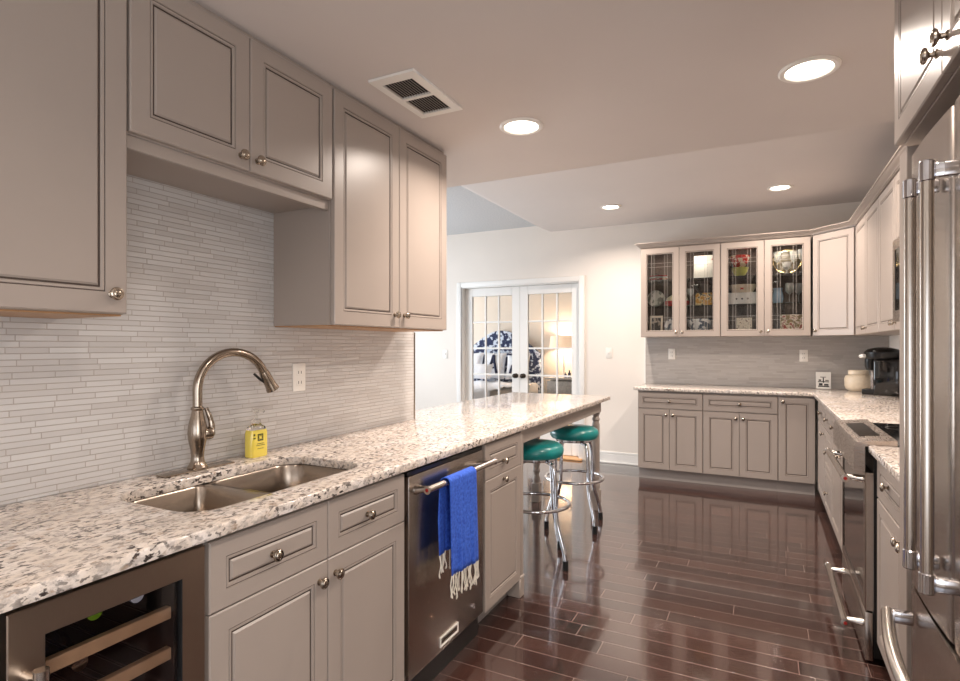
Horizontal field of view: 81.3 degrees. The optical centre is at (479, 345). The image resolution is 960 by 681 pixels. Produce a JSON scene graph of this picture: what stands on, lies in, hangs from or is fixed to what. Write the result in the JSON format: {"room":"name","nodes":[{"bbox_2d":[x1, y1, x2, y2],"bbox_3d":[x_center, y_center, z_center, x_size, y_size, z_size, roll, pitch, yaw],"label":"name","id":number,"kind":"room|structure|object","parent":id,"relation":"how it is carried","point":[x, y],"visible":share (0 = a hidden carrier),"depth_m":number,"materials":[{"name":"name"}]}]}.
{"room":"kitchen","nodes":[
{"label":"kitchen","id":0,"kind":"room"},
{"bbox_2d":[1,419,412,505],"bbox_3d":[-1.418,0.167,1.216,0.122,2.313,4.390,0,0,27],"label":"wall","id":1,"kind":"structure","parent":0,"point":[412,419],"depth_m":1.80,"materials":[{"name":"tile"}]},
{"bbox_2d":[0,0,126,318],"bbox_3d":[-1.155,-0.532,1.207,0.338,0.914,0.612,0,0,27],"label":"upper cabinet","id":2,"kind":"object","parent":1,"relation":"attached to","point":[63,63],"visible":1,"depth_m":1.29,"materials":[{"name":"beige paint"}]},
{"bbox_2d":[0,174,413,505],"bbox_3d":[-0.957,-0.289,1.984,0.008,1.398,2.578,0,0,27],"label":"wall tile","id":3,"kind":"structure","parent":1,"relation":"attached to","point":[85,402],"depth_m":1.86,"materials":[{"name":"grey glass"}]},
{"bbox_2d":[292,363,304,391],"bbox_3d":[-0.760,0.132,2.353,0.008,0.116,0.072,0,0,27],"label":"wall outlet","id":4,"kind":"object","parent":3,"relation":"attached to","point":[298,370],"visible":1,"depth_m":2.35,"materials":[{"name":"white plastic"}]},
{"bbox_2d":[297,369,302,385],"bbox_3d":[-0.758,0.132,2.352,0.003,0.070,0.034,0,0,27],"label":"receptacle","id":5,"kind":"object","parent":4,"relation":"attached to","point":[299,371],"depth_m":2.35,"materials":[{"name":"white plastic"}]},
{"bbox_2d":[127,0,331,213],"bbox_3d":[-0.845,-0.748,1.819,0.338,0.480,0.758,0,0,27],"label":"upper cabinet","id":6,"kind":"object","parent":1,"relation":"attached to","point":[214,110],"visible":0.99,"depth_m":1.69,"materials":[{"name":"beige paint"}]},
{"bbox_2d":[274,83,446,331],"bbox_3d":[-0.483,-0.532,2.535,0.338,0.914,0.845,0,0,27],"label":"upper cabinet","id":7,"kind":"object","parent":1,"relation":"attached to","point":[376,260],"visible":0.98,"depth_m":2.29,"materials":[{"name":"beige paint"}]},
{"bbox_2d":[414,332,414,418],"bbox_3d":[-0.371,0.167,3.140,0.010,0.485,0.012,0,0,27],"label":"trim","id":8,"kind":"structure","parent":1,"relation":"attached to","point":[414,332],"depth_m":3.14,"materials":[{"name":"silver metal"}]},
{"bbox_2d":[447,186,535,234],"bbox_3d":[-1.619,-1.510,5.198,2.719,0.133,4.816,0,0,27],"label":"ceiling","id":9,"kind":"structure","parent":0,"point":[467,211],"depth_m":6.19,"materials":[{"name":"paint"}]},
{"bbox_2d":[474,293,571,393],"bbox_3d":[1.616,-0.126,10.064,6.600,2.900,0.100,0,0,27],"label":"wall","id":10,"kind":"structure","parent":0,"point":[564,299],"depth_m":10.26,"materials":[{"name":"beige paint"}]},
{"bbox_2d":[193,0,894,187],"bbox_3d":[-0.053,-1.283,0.686,3.035,0.587,4.877,0,0,27],"label":"ceiling","id":11,"kind":"structure","parent":0,"point":[606,81],"depth_m":1.97,"materials":[{"name":"paint"}]},
{"bbox_2d":[368,68,462,117],"bbox_3d":[-0.244,-0.984,2.200,0.200,0.010,0.368,0,0,27],"label":"ceiling vent","id":12,"kind":"object","parent":11,"relation":"in","point":[409,88],"visible":1,"depth_m":2.18,"materials":[{"name":"white plastic"}]},
{"bbox_2d":[385,79,428,98],"bbox_3d":[-0.278,-0.984,2.138,0.126,0.005,0.134,0,0,27],"label":"grille","id":13,"kind":"object","parent":12,"relation":"attached to","point":[399,88],"depth_m":2.15,"materials":[{"name":"metal"}]},
{"bbox_2d":[408,96,448,113],"bbox_3d":[-0.209,-0.984,2.275,0.126,0.005,0.138,0,0,27],"label":"grille","id":14,"kind":"object","parent":12,"relation":"attached to","point":[420,104],"depth_m":2.29,"materials":[{"name":"metal"}]},
{"bbox_2d":[500,117,542,135],"bbox_3d":[0.186,-0.984,2.517,0.196,0.008,0.196,0,0,27],"label":"recessed light","id":15,"kind":"object","parent":11,"relation":"in","point":[519,126],"visible":1,"depth_m":2.52,"materials":[{"name":"white plastic"}]},
{"bbox_2d":[778,55,841,83],"bbox_3d":[1.175,-0.984,1.998,0.196,0.008,0.196,0,0,27],"label":"recessed light","id":16,"kind":"object","parent":11,"relation":"in","point":[805,70],"visible":1,"depth_m":1.99,"materials":[{"name":"white plastic"}]},
{"bbox_2d":[415,201,861,481],"bbox_3d":[1.120,-0.126,6.579,6.260,2.900,0.120,0,0,27],"label":"wall","id":17,"kind":"structure","parent":0,"point":[608,257],"depth_m":6.38,"materials":[{"name":"white paint"}]},
{"bbox_2d":[465,286,519,400],"bbox_3d":[0.143,0.280,7.074,0.766,2.035,0.108,0,0,27],"label":"door","id":18,"kind":"structure","parent":17,"relation":"in","point":[470,294],"depth_m":7.12,"materials":[{"name":"white paint"}]},
{"bbox_2d":[457,275,584,460],"bbox_3d":[0.481,0.255,6.892,1.686,2.137,0.137,0,0,27],"label":"door frame","id":19,"kind":"structure","parent":17,"relation":"attached to","point":[580,280],"depth_m":6.80,"materials":[{"name":"white paint"}]},
{"bbox_2d":[520,283,577,455],"bbox_3d":[0.829,0.280,6.728,0.766,2.035,0.108,0,0,27],"label":"door","id":20,"kind":"structure","parent":17,"relation":"in","point":[571,449],"depth_m":6.77,"materials":[{"name":"white paint"}]},
{"bbox_2d":[557,455,581,460],"bbox_3d":[0.481,1.313,6.849,1.602,0.022,0.175,0,0,27],"label":"trim","id":21,"kind":"structure","parent":17,"relation":"attached to","point":[565,457],"depth_m":6.50,"materials":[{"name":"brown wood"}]},
{"bbox_2d":[606,348,611,357],"bbox_3d":[1.458,0.080,6.331,0.072,0.116,0.018,0,0,27],"label":"light switch","id":22,"kind":"object","parent":17,"relation":"attached to","point":[608,350],"visible":1,"depth_m":6.33,"materials":[{"name":"white plastic"}]},
{"bbox_2d":[589,450,637,465],"bbox_3d":[1.539,1.259,6.285,0.675,0.130,0.026,0,0,27],"label":"baseboard","id":23,"kind":"structure","parent":17,"relation":"attached to","point":[605,456],"depth_m":6.28,"materials":[{"name":"white paint"}]},
{"bbox_2d":[644,338,645,382],"bbox_3d":[1.816,0.159,6.153,0.012,0.501,0.012,0,0,27],"label":"trim","id":24,"kind":"structure","parent":17,"relation":"attached to","point":[644,338],"depth_m":6.15,"materials":[{"name":"white paint"}]},
{"bbox_2d":[641,243,720,336],"bbox_3d":[2.091,-0.557,5.816,0.769,0.928,0.362,0,0,27],"label":"upper cabinet","id":25,"kind":"object","parent":17,"relation":"attached to","point":[677,262],"visible":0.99,"depth_m":5.77,"materials":[{"name":"beige paint"}]},
{"bbox_2d":[648,290,663,306],"bbox_3d":[1.862,-0.502,5.924,0.176,0.173,0.047,0,0,27],"label":"round plate","id":26,"kind":"object","parent":25,"relation":"on","point":[657,296],"visible":0.89,"depth_m":5.92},
{"bbox_2d":[650,316,662,330],"bbox_3d":[1.869,-0.222,5.934,0.132,0.197,0.046,0,0,27],"label":"photo frame","id":27,"kind":"object","parent":25,"relation":"in","point":[657,324],"visible":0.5,"depth_m":5.93,"materials":[{"name":"white paper"}]},
{"bbox_2d":[652,318,660,329],"bbox_3d":[1.868,-0.223,5.931,0.092,0.155,0.028,0,0,27],"label":"photo","id":28,"kind":"object","parent":27,"relation":"attached to","point":[656,322],"depth_m":5.93},
{"bbox_2d":[649,275,667,279],"bbox_3d":[1.881,-0.714,5.901,0.192,0.046,0.192,0,0,27],"label":"shallow dish","id":29,"kind":"object","parent":25,"relation":"on","point":[654,277],"visible":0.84,"depth_m":5.84,"materials":[{"name":"white ceramic"}]},
{"bbox_2d":[664,319,671,329],"bbox_3d":[2.020,-0.208,5.878,0.164,0.161,0.045,0,0,27],"label":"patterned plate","id":30,"kind":"object","parent":25,"relation":"in","point":[668,325],"visible":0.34,"depth_m":5.90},
{"bbox_2d":[665,295,689,305],"bbox_3d":[2.057,-0.480,5.840,0.250,0.136,0.250,0,0,27],"label":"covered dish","id":31,"kind":"object","parent":25,"relation":"on","point":[668,302],"visible":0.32,"depth_m":5.78,"materials":[{"name":"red ceramic"}]},
{"bbox_2d":[648,277,712,283],"bbox_3d":[2.106,-0.684,5.845,0.729,0.008,0.254,0,0,27],"label":"shelf","id":32,"kind":"object","parent":25,"relation":"attached to","point":[710,279],"depth_m":5.87,"materials":[{"name":"clear glass"}]},
{"bbox_2d":[648,305,712,308],"bbox_3d":[2.106,-0.407,5.845,0.729,0.008,0.254,0,0,27],"label":"shelf","id":33,"kind":"object","parent":25,"relation":"attached to","point":[649,306],"depth_m":5.87,"materials":[{"name":"clear glass"}]},
{"bbox_2d":[687,319,712,329],"bbox_3d":[2.256,-0.199,5.736,0.256,0.150,0.255,0,0,27],"label":"serving bowl","id":34,"kind":"object","parent":25,"relation":"in","point":[693,324],"visible":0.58,"depth_m":5.64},
{"bbox_2d":[694,255,712,277],"bbox_3d":[2.295,-0.809,5.723,0.200,0.240,0.052,0,0,27],"label":"platter","id":35,"kind":"object","parent":25,"relation":"on","point":[700,271],"visible":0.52,"depth_m":5.72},
{"bbox_2d":[695,292,712,304],"bbox_3d":[2.282,-0.475,5.698,0.156,0.125,0.100,0,0,27],"label":"box","id":36,"kind":"object","parent":25,"relation":"on","point":[700,298],"visible":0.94,"depth_m":5.66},
{"bbox_2d":[694,284,712,292],"bbox_3d":[2.278,-0.581,5.701,0.184,0.085,0.183,0,0,27],"label":"bowl","id":37,"kind":"object","parent":36,"relation":"on","point":[701,288],"visible":0.84,"depth_m":5.64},
{"bbox_2d":[635,144,919,248],"bbox_3d":[2.541,-1.043,4.616,1.359,0.042,3.347,0,0,-11],"label":"crown molding","id":38,"kind":"structure","parent":25,"relation":"on","point":[892,168],"depth_m":4.91,"materials":[{"name":"beige paint"}]},
{"bbox_2d":[721,236,810,336],"bbox_3d":[2.778,-0.557,5.468,0.769,0.928,0.362,0,0,27],"label":"upper cabinet","id":39,"kind":"object","parent":17,"relation":"attached to","point":[765,314],"visible":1,"depth_m":5.44,"materials":[{"name":"beige paint"}]},
{"bbox_2d":[731,267,748,275],"bbox_3d":[2.577,-0.732,5.549,0.164,0.085,0.164,0,0,27],"label":"bowl","id":40,"kind":"object","parent":39,"relation":"on","point":[737,271],"visible":0.98,"depth_m":5.50,"materials":[{"name":"ceramic"}]},
{"bbox_2d":[729,255,749,266],"bbox_3d":[2.577,-0.834,5.549,0.192,0.115,0.192,0,0,27],"label":"bowl","id":41,"kind":"object","parent":40,"relation":"in","point":[741,260],"visible":0.81,"depth_m":5.49,"materials":[{"name":"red ceramic"}]},
{"bbox_2d":[728,292,755,303],"bbox_3d":[2.596,-0.468,5.537,0.250,0.112,0.144,0,0,27],"label":"box","id":42,"kind":"object","parent":39,"relation":"on","point":[742,297],"visible":0.91,"depth_m":5.47,"materials":[{"name":"cardboard"}]},
{"bbox_2d":[729,284,755,292],"bbox_3d":[2.595,-0.564,5.535,0.244,0.078,0.192,0,0,27],"label":"dish","id":43,"kind":"object","parent":42,"relation":"on","point":[737,288],"visible":0.86,"depth_m":5.47,"materials":[{"name":"ceramic"}]},
{"bbox_2d":[736,317,751,328],"bbox_3d":[2.599,-0.202,5.504,0.140,0.155,0.038,0,0,27],"label":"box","id":44,"kind":"object","parent":39,"relation":"on","point":[741,323],"visible":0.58,"depth_m":5.50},
{"bbox_2d":[728,273,801,279],"bbox_3d":[2.793,-0.684,5.498,0.729,0.008,0.254,0,0,27],"label":"shelf","id":45,"kind":"object","parent":39,"relation":"attached to","point":[781,276],"depth_m":5.50,"materials":[{"name":"clear glass"}]},
{"bbox_2d":[728,302,801,306],"bbox_3d":[2.793,-0.407,5.498,0.729,0.008,0.254,0,0,27],"label":"shelf","id":46,"kind":"object","parent":39,"relation":"attached to","point":[790,304],"depth_m":5.52,"materials":[{"name":"clear glass"}]},
{"bbox_2d":[773,251,781,273],"bbox_3d":[2.862,-0.797,5.383,0.076,0.215,0.076,0,0,27],"label":"glass","id":47,"kind":"object","parent":39,"relation":"on","point":[777,260],"visible":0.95,"depth_m":5.36,"materials":[{"name":"white"}]},
{"bbox_2d":[772,288,783,302],"bbox_3d":[2.874,-0.485,5.399,0.104,0.145,0.103,0,0,27],"label":"pitcher","id":48,"kind":"object","parent":39,"relation":"on","point":[777,297],"visible":0.99,"depth_m":5.36,"materials":[{"name":"glass"}]},
{"bbox_2d":[772,249,801,272],"bbox_3d":[2.985,-0.823,5.436,0.264,0.244,0.057,0,0,27],"label":"oval tray","id":49,"kind":"object","parent":39,"relation":"on","point":[785,253],"visible":0.57,"depth_m":5.45,"materials":[{"name":"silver metal"}]},
{"bbox_2d":[782,262,791,272],"bbox_3d":[2.932,-0.744,5.348,0.088,0.110,0.088,0,0,27],"label":"goblet","id":50,"kind":"object","parent":39,"relation":"on","point":[785,265],"visible":0.97,"depth_m":5.32,"materials":[{"name":"clear glass"}]},
{"bbox_2d":[785,283,793,302],"bbox_3d":[2.942,-0.505,5.320,0.080,0.185,0.080,0,0,27],"label":"wine glass","id":51,"kind":"object","parent":39,"relation":"on","point":[789,287],"visible":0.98,"depth_m":5.29,"materials":[{"name":"clear"}]},
{"bbox_2d":[780,314,801,328],"bbox_3d":[2.978,-0.212,5.346,0.196,0.175,0.120,0,0,27],"label":"floral box","id":52,"kind":"object","parent":39,"relation":"in","point":[789,321],"visible":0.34,"depth_m":5.29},
{"bbox_2d":[789,250,797,272],"bbox_3d":[2.984,-0.797,5.321,0.076,0.215,0.076,0,0,27],"label":"glass","id":53,"kind":"object","parent":39,"relation":"on","point":[793,259],"visible":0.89,"depth_m":5.30,"materials":[{"name":"white"}]},
{"bbox_2d":[794,283,801,301],"bbox_3d":[3.041,-0.505,5.337,0.080,0.185,0.080,0,0,27],"label":"wine glass","id":54,"kind":"object","parent":39,"relation":"on","point":[797,286],"visible":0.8,"depth_m":5.31,"materials":[{"name":"clear"}]},
{"bbox_2d":[646,336,888,388],"bbox_3d":[2.799,0.159,5.657,2.190,0.501,0.009,0,0,27],"label":"wall tile","id":55,"kind":"structure","parent":17,"relation":"attached to","point":[727,361],"depth_m":5.65,"materials":[{"name":"tile"}]},
{"bbox_2d":[668,349,674,358],"bbox_3d":[2.063,0.087,6.019,0.072,0.116,0.008,0,0,27],"label":"wall outlet","id":56,"kind":"object","parent":55,"relation":"attached to","point":[671,352],"visible":1,"depth_m":6.02,"materials":[{"name":"white plastic"}]},
{"bbox_2d":[799,350,807,361],"bbox_3d":[3.161,0.096,5.464,0.072,0.116,0.008,0,0,27],"label":"wall outlet","id":57,"kind":"object","parent":55,"relation":"attached to","point":[803,354],"visible":1,"depth_m":5.46,"materials":[{"name":"white plastic"}]},
{"bbox_2d":[811,226,893,335],"bbox_3d":[3.350,-0.557,5.030,0.637,0.928,0.628,0,0,27],"label":"upper cabinet","id":58,"kind":"object","parent":17,"relation":"attached to","point":[833,252],"visible":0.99,"depth_m":4.95,"materials":[{"name":"beige paint"}]},
{"bbox_2d":[432,459,891,680],"bbox_3d":[-1.323,1.354,3.201,7.750,0.060,8.320,0,0,27],"label":"floor","id":59,"kind":"structure","parent":0,"point":[676,580],"depth_m":2.98,"materials":[{"name":"brown wood"}]},
{"bbox_2d":[0,544,204,680],"bbox_3d":[-0.945,0.880,1.224,0.644,0.848,0.388,0,0,27],"label":"wine cooler","id":60,"kind":"object","parent":59,"relation":"on","point":[160,636],"visible":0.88,"depth_m":1.20,"materials":[{"name":"silver metal"}]},
{"bbox_2d":[45,629,87,671],"bbox_3d":[-0.936,0.637,1.190,0.301,0.073,0.074,0,0,27],"label":"wine bottle","id":61,"kind":"object","parent":60,"relation":"on","point":[59,636],"visible":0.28,"depth_m":1.15,"materials":[{"name":"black glass"}]},
{"bbox_2d":[50,665,108,680],"bbox_3d":[-0.973,0.769,1.238,0.522,0.027,0.260,0,0,27],"label":"shelf","id":62,"kind":"object","parent":60,"relation":"attached to","point":[87,666],"depth_m":1.31,"materials":[{"name":"brown wood"}]},
{"bbox_2d":[86,612,101,620],"bbox_3d":[-0.923,0.547,1.216,0.301,0.073,0.074,0,0,27],"label":"wine bottle","id":63,"kind":"object","parent":60,"relation":"on","point":[96,616],"visible":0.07,"depth_m":1.15,"materials":[{"name":"green glass"}]},
{"bbox_2d":[45,603,170,673],"bbox_3d":[-0.973,0.589,1.238,0.522,0.027,0.260,0,0,27],"label":"shelf","id":64,"kind":"object","parent":60,"relation":"attached to","point":[70,655],"depth_m":1.12,"materials":[{"name":"brown wood"}]},
{"bbox_2d":[72,623,170,680],"bbox_3d":[-0.973,0.679,1.238,0.522,0.027,0.260,0,0,27],"label":"shelf","id":65,"kind":"object","parent":60,"relation":"attached to","point":[137,668],"depth_m":1.19,"materials":[{"name":"brown wood"}]},
{"bbox_2d":[200,473,403,680],"bbox_3d":[-0.701,0.882,1.770,0.628,0.884,0.790,0,0,27],"label":"base cabinet","id":66,"kind":"object","parent":59,"relation":"on","point":[314,592],"visible":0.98,"depth_m":1.59,"materials":[{"name":"beige paint"}]},
{"bbox_2d":[0,392,609,613],"bbox_3d":[-0.341,0.425,2.758,0.872,0.030,4.515,0,0,27],"label":"countertop","id":67,"kind":"structure","parent":66,"relation":"on","point":[52,545],"depth_m":1.48,"materials":[{"name":"beige stone"}]},
{"bbox_2d":[156,348,278,477],"bbox_3d":[-0.889,0.208,1.922,0.085,0.402,0.424,0,0,34],"label":"kitchen faucet","id":68,"kind":"object","parent":67,"relation":"on","point":[198,433],"visible":1,"depth_m":1.85,"materials":[{"name":"silver metal"}]},
{"bbox_2d":[131,464,346,511],"bbox_3d":[-0.703,0.540,1.734,0.400,0.199,0.696,0,0,27],"label":"sink","id":69,"kind":"object","parent":67,"relation":"in","point":[232,490],"visible":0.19,"depth_m":1.76,"materials":[{"name":"metal"}]},
{"bbox_2d":[245,409,266,457],"bbox_3d":[-0.830,0.321,2.076,0.045,0.176,0.080,0,0,27],"label":"soap bottle","id":70,"kind":"object","parent":67,"relation":"on","point":[256,433],"visible":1,"depth_m":2.06,"materials":[{"name":"yellow plastic"}]},
{"bbox_2d":[402,446,497,680],"bbox_3d":[-0.343,0.890,2.394,0.663,0.868,0.612,0,0,27],"label":"dishwasher","id":71,"kind":"object","parent":59,"relation":"on","point":[438,626],"visible":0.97,"depth_m":2.16,"materials":[{"name":"silver metal"}]},
{"bbox_2d":[438,466,478,598],"bbox_3d":[-0.082,0.734,2.197,0.068,0.478,0.261,0,0,27],"label":"dish towel","id":72,"kind":"object","parent":71,"relation":"hanging from","point":[457,505],"visible":0.98,"depth_m":2.16,"materials":[{"name":"blue fabric"}]},
{"bbox_2d":[478,430,523,622],"bbox_3d":[-0.127,0.882,2.905,0.628,0.884,0.464,0,0,27],"label":"base cabinet","id":73,"kind":"object","parent":59,"relation":"on","point":[503,575],"visible":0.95,"depth_m":2.75,"materials":[{"name":"beige paint"}]},
{"bbox_2d":[523,439,570,570],"bbox_3d":[0.341,0.958,3.483,0.445,0.732,0.445,0,0,3],"label":"bar stool","id":74,"kind":"object","parent":59,"relation":"on","point":[546,451],"visible":0.66,"depth_m":3.35,"materials":[{"name":"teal metal"}]},
{"bbox_2d":[523,403,600,510],"bbox_3d":[0.336,0.882,3.906,0.599,0.884,1.734,0,0,27],"label":"frame","id":75,"kind":"object","parent":59,"relation":"on","point":[535,432],"visible":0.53,"depth_m":4.43,"materials":[{"name":"beige paint"}]},
{"bbox_2d":[544,424,604,534],"bbox_3d":[0.701,0.958,4.162,0.445,0.732,0.445,0,0,19],"label":"bar stool","id":76,"kind":"object","parent":59,"relation":"on","point":[582,434],"visible":0.74,"depth_m":4.04,"materials":[{"name":"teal metal"}]},
{"bbox_2d":[638,390,703,483],"bbox_3d":[1.977,0.882,5.710,0.607,0.884,0.652,0,0,27],"label":"base cabinet","id":77,"kind":"object","parent":59,"relation":"on","point":[670,423],"visible":0.98,"depth_m":5.44,"materials":[{"name":"beige paint"}]},
{"bbox_2d":[703,393,777,490],"bbox_3d":[2.530,0.882,5.431,0.629,0.884,0.652,0,0,27],"label":"base cabinet","id":78,"kind":"object","parent":59,"relation":"on","point":[740,431],"visible":1,"depth_m":5.17,"materials":[{"name":"beige paint"}]},
{"bbox_2d":[778,395,815,494],"bbox_3d":[2.941,0.882,5.223,0.290,0.884,0.652,0,0,27],"label":"base cabinet","id":79,"kind":"object","parent":59,"relation":"on","point":[796,414],"visible":0.98,"depth_m":4.96,"materials":[{"name":"beige paint"}]},
{"bbox_2d":[817,402,824,503],"bbox_3d":[3.024,0.882,4.399,0.649,0.884,0.620,0,0,27],"label":"base cabinet","id":80,"kind":"object","parent":59,"relation":"on","point":[820,412],"visible":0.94,"depth_m":4.48,"materials":[{"name":"beige paint"}]},
{"bbox_2d":[823,408,831,521],"bbox_3d":[2.779,0.882,3.915,0.649,0.884,0.460,0,0,27],"label":"base cabinet","id":81,"kind":"object","parent":59,"relation":"on","point":[827,416],"visible":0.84,"depth_m":4.05,"materials":[{"name":"beige paint"}]},
{"bbox_2d":[829,415,842,552],"bbox_3d":[2.461,0.882,3.285,0.649,0.884,0.945,0,0,27],"label":"base cabinet","id":82,"kind":"object","parent":59,"relation":"on","point":[836,482],"visible":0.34,"depth_m":3.57,"materials":[{"name":"beige paint"}]},
{"bbox_2d":[634,383,899,423],"bbox_3d":[2.182,0.425,4.437,2.189,0.030,2.744,0,0,27],"label":"countertop","id":83,"kind":"structure","parent":82,"relation":"on","point":[842,404],"depth_m":4.45,"materials":[{"name":"beige stone"}]},
{"bbox_2d":[816,372,830,388],"bbox_3d":[3.275,0.329,5.334,0.124,0.159,0.045,0,0,27],"label":"printed card","id":84,"kind":"object","parent":83,"relation":"on","point":[823,379],"visible":1,"depth_m":5.33,"materials":[{"name":"white paper"}]},
{"bbox_2d":[818,378,828,386],"bbox_3d":[3.271,0.342,5.328,0.091,0.095,0.024,0,0,27],"label":"print","id":85,"kind":"object","parent":84,"relation":"attached to","point":[822,382],"depth_m":5.33,"materials":[{"name":"paper"}]},
{"bbox_2d":[844,370,870,391],"bbox_3d":[3.440,0.313,5.085,0.220,0.192,0.220,0,0,27],"label":"ceramic canister","id":86,"kind":"object","parent":83,"relation":"on","point":[856,380],"visible":0.84,"depth_m":5.01,"materials":[{"name":"ceramic"}]},
{"bbox_2d":[859,347,899,395],"bbox_3d":[3.380,0.210,4.714,0.240,0.398,0.310,0,0,-43],"label":"coffee maker","id":87,"kind":"object","parent":83,"relation":"on","point":[884,362],"visible":0.94,"depth_m":4.61,"materials":[{"name":"black plastic"}]},
{"bbox_2d":[862,388,873,394],"bbox_3d":[3.327,0.387,4.770,0.180,0.045,0.084,0,0,-43],"label":"drip tray","id":88,"kind":"object","parent":87,"relation":"on","point":[869,391],"depth_m":4.71,"materials":[{"name":"black plastic"}]},
{"bbox_2d":[824,419,899,660],"bbox_3d":[2.029,0.847,2.543,0.734,0.926,0.762,0,0,27],"label":"range","id":89,"kind":"object","parent":59,"relation":"on","point":[853,439],"visible":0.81,"depth_m":2.45,"materials":[{"name":"silver metal"}]},
{"bbox_2d":[877,461,899,680],"bbox_3d":[1.678,0.882,1.737,0.649,0.884,0.955,0,0,27],"label":"base cabinet","id":90,"kind":"object","parent":59,"relation":"on","point":[888,487],"visible":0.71,"depth_m":2.10,"materials":[{"name":"beige paint"}]},
{"bbox_2d":[869,445,899,482],"bbox_3d":[1.680,0.425,1.738,0.649,0.030,0.958,0,0,27],"label":"countertop","id":91,"kind":"structure","parent":90,"relation":"on","point":[888,457],"depth_m":2.07,"materials":[{"name":"beige stone"}]},
{"bbox_2d":[900,145,918,679],"bbox_3d":[1.410,0.411,1.280,0.717,1.826,0.083,0,0,27],"label":"panel","id":92,"kind":"object","parent":59,"relation":"on","point":[906,582],"visible":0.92,"depth_m":1.44,"materials":[{"name":"beige paint"}]},
{"bbox_2d":[881,95,959,680],"bbox_3d":[1.152,0.426,0.906,0.792,1.795,0.680,0,0,27],"label":"refrigerator","id":93,"kind":"object","parent":59,"relation":"on","point":[931,197],"visible":1,"depth_m":1.08,"materials":[{"name":"silver metal"}]},
{"bbox_2d":[462,122,898,231],"bbox_3d":[1.542,-1.468,4.455,3.590,0.217,3.290,0,0,27],"label":"ceiling","id":94,"kind":"structure","parent":0,"point":[837,166],"depth_m":4.65,"materials":[{"name":"paint"}]},
{"bbox_2d":[600,204,620,209],"bbox_3d":[1.276,-1.354,5.462,0.196,0.008,0.196,0,0,27],"label":"recessed light","id":95,"kind":"object","parent":94,"relation":"in","point":[609,206],"visible":1,"depth_m":5.46,"materials":[{"name":"white plastic"}]},
{"bbox_2d":[767,184,792,190],"bbox_3d":[2.571,-1.354,4.796,0.196,0.008,0.196,0,0,27],"label":"recessed light","id":96,"kind":"object","parent":94,"relation":"in","point":[781,187],"visible":1,"depth_m":4.79,"materials":[{"name":"white plastic"}]},
{"bbox_2d":[889,335,899,349],"bbox_3d":[2.012,-0.126,1.541,0.120,2.900,8.066,0,0,27],"label":"wall","id":97,"kind":"structure","parent":0,"point":[894,341],"depth_m":4.96,"materials":[{"name":"white paint"}]},
{"bbox_2d":[855,198,899,334],"bbox_3d":[3.085,-0.557,4.205,0.367,0.928,1.058,0,0,27],"label":"upper cabinet","id":98,"kind":"object","parent":97,"relation":"attached to","point":[867,229],"visible":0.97,"depth_m":4.21,"materials":[{"name":"beige paint"}]},
{"bbox_2d":[879,171,899,331],"bbox_3d":[2.608,-0.557,3.261,0.367,0.928,1.055,0,0,27],"label":"upper cabinet","id":99,"kind":"object","parent":97,"relation":"attached to","point":[889,200],"visible":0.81,"depth_m":3.52,"materials":[{"name":"beige paint"}]},
{"bbox_2d":[893,236,899,321],"bbox_3d":[2.143,-0.334,2.475,0.485,0.420,0.756,0,0,27],"label":"microwave","id":100,"kind":"object","parent":97,"relation":"attached to","point":[896,243],"visible":0.02,"depth_m":2.83,"materials":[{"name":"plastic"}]},
{"bbox_2d":[895,0,959,145],"bbox_3d":[1.209,-0.757,0.928,0.756,0.463,0.890,0,0,27],"label":"upper cabinet","id":101,"kind":"object","parent":97,"relation":"attached to","point":[927,32],"visible":1,"depth_m":1.24,"materials":[{"name":"beige paint"}]},
{"bbox_3d":[1.363,1.354,8.511,7.750,0.060,3.580,0,0,27],"label":"floor","id":102,"kind":"structure","parent":0,"visible":0},
{"bbox_2d":[474,331,540,398],"bbox_3d":[-0.068,0.469,9.572,1.555,1.510,2.197,0,0,27],"label":"bed","id":103,"kind":"object","parent":102,"relation":"on","point":[505,336],"visible":0.2,"depth_m":10.20,"materials":[{"name":"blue fabric"}]},
{"bbox_2d":[474,353,483,363],"bbox_3d":[-0.148,0.367,10.532,0.440,0.484,0.205,0,0,27],"label":"pillow","id":104,"kind":"object","parent":103,"relation":"on","point":[478,357],"visible":0.21,"depth_m":10.45,"materials":[{"name":"white fabric"}]},
{"bbox_2d":[474,364,493,378],"bbox_3d":[-0.056,0.457,10.082,0.600,0.263,0.208,0,0,27],"label":"pillow","id":105,"kind":"object","parent":103,"relation":"on","point":[478,368],"visible":0.53,"depth_m":9.97,"materials":[{"name":"white fabric"}]},
{"bbox_2d":[487,353,506,378],"bbox_3d":[0.259,0.367,10.306,0.440,0.484,0.241,0,0,27],"label":"pillow","id":106,"kind":"object","parent":103,"relation":"on","point":[492,358],"visible":0.59,"depth_m":10.24,"materials":[{"name":"white fabric"}]},
{"bbox_2d":[474,380,532,398],"bbox_3d":[-0.156,0.861,9.397,1.555,0.462,1.805,0,0,27],"label":"duvet","id":107,"kind":"object","parent":103,"relation":"on","point":[479,386],"depth_m":8.82,"materials":[{"name":"white fabric"}]},
{"bbox_2d":[505,353,529,378],"bbox_3d":[0.674,0.367,10.096,0.440,0.484,0.242,0,0,27],"label":"pillow","id":108,"kind":"object","parent":103,"relation":"on","point":[509,363],"visible":0.24,"depth_m":10.12,"materials":[{"name":"white fabric"}]},
{"bbox_2d":[545,377,571,423],"bbox_3d":[1.480,0.934,9.729,0.600,0.780,0.440,0,0,27],"label":"nightstand","id":109,"kind":"object","parent":102,"relation":"on","point":[564,384],"visible":0.21,"depth_m":9.58,"materials":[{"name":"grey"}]},
{"bbox_2d":[549,336,571,374],"bbox_3d":[1.467,0.183,9.814,0.500,0.720,0.500,0,0,27],"label":"table lamp","id":110,"kind":"object","parent":109,"relation":"on","point":[563,341],"visible":0.62,"depth_m":9.60,"materials":[{"name":"beige fabric"}]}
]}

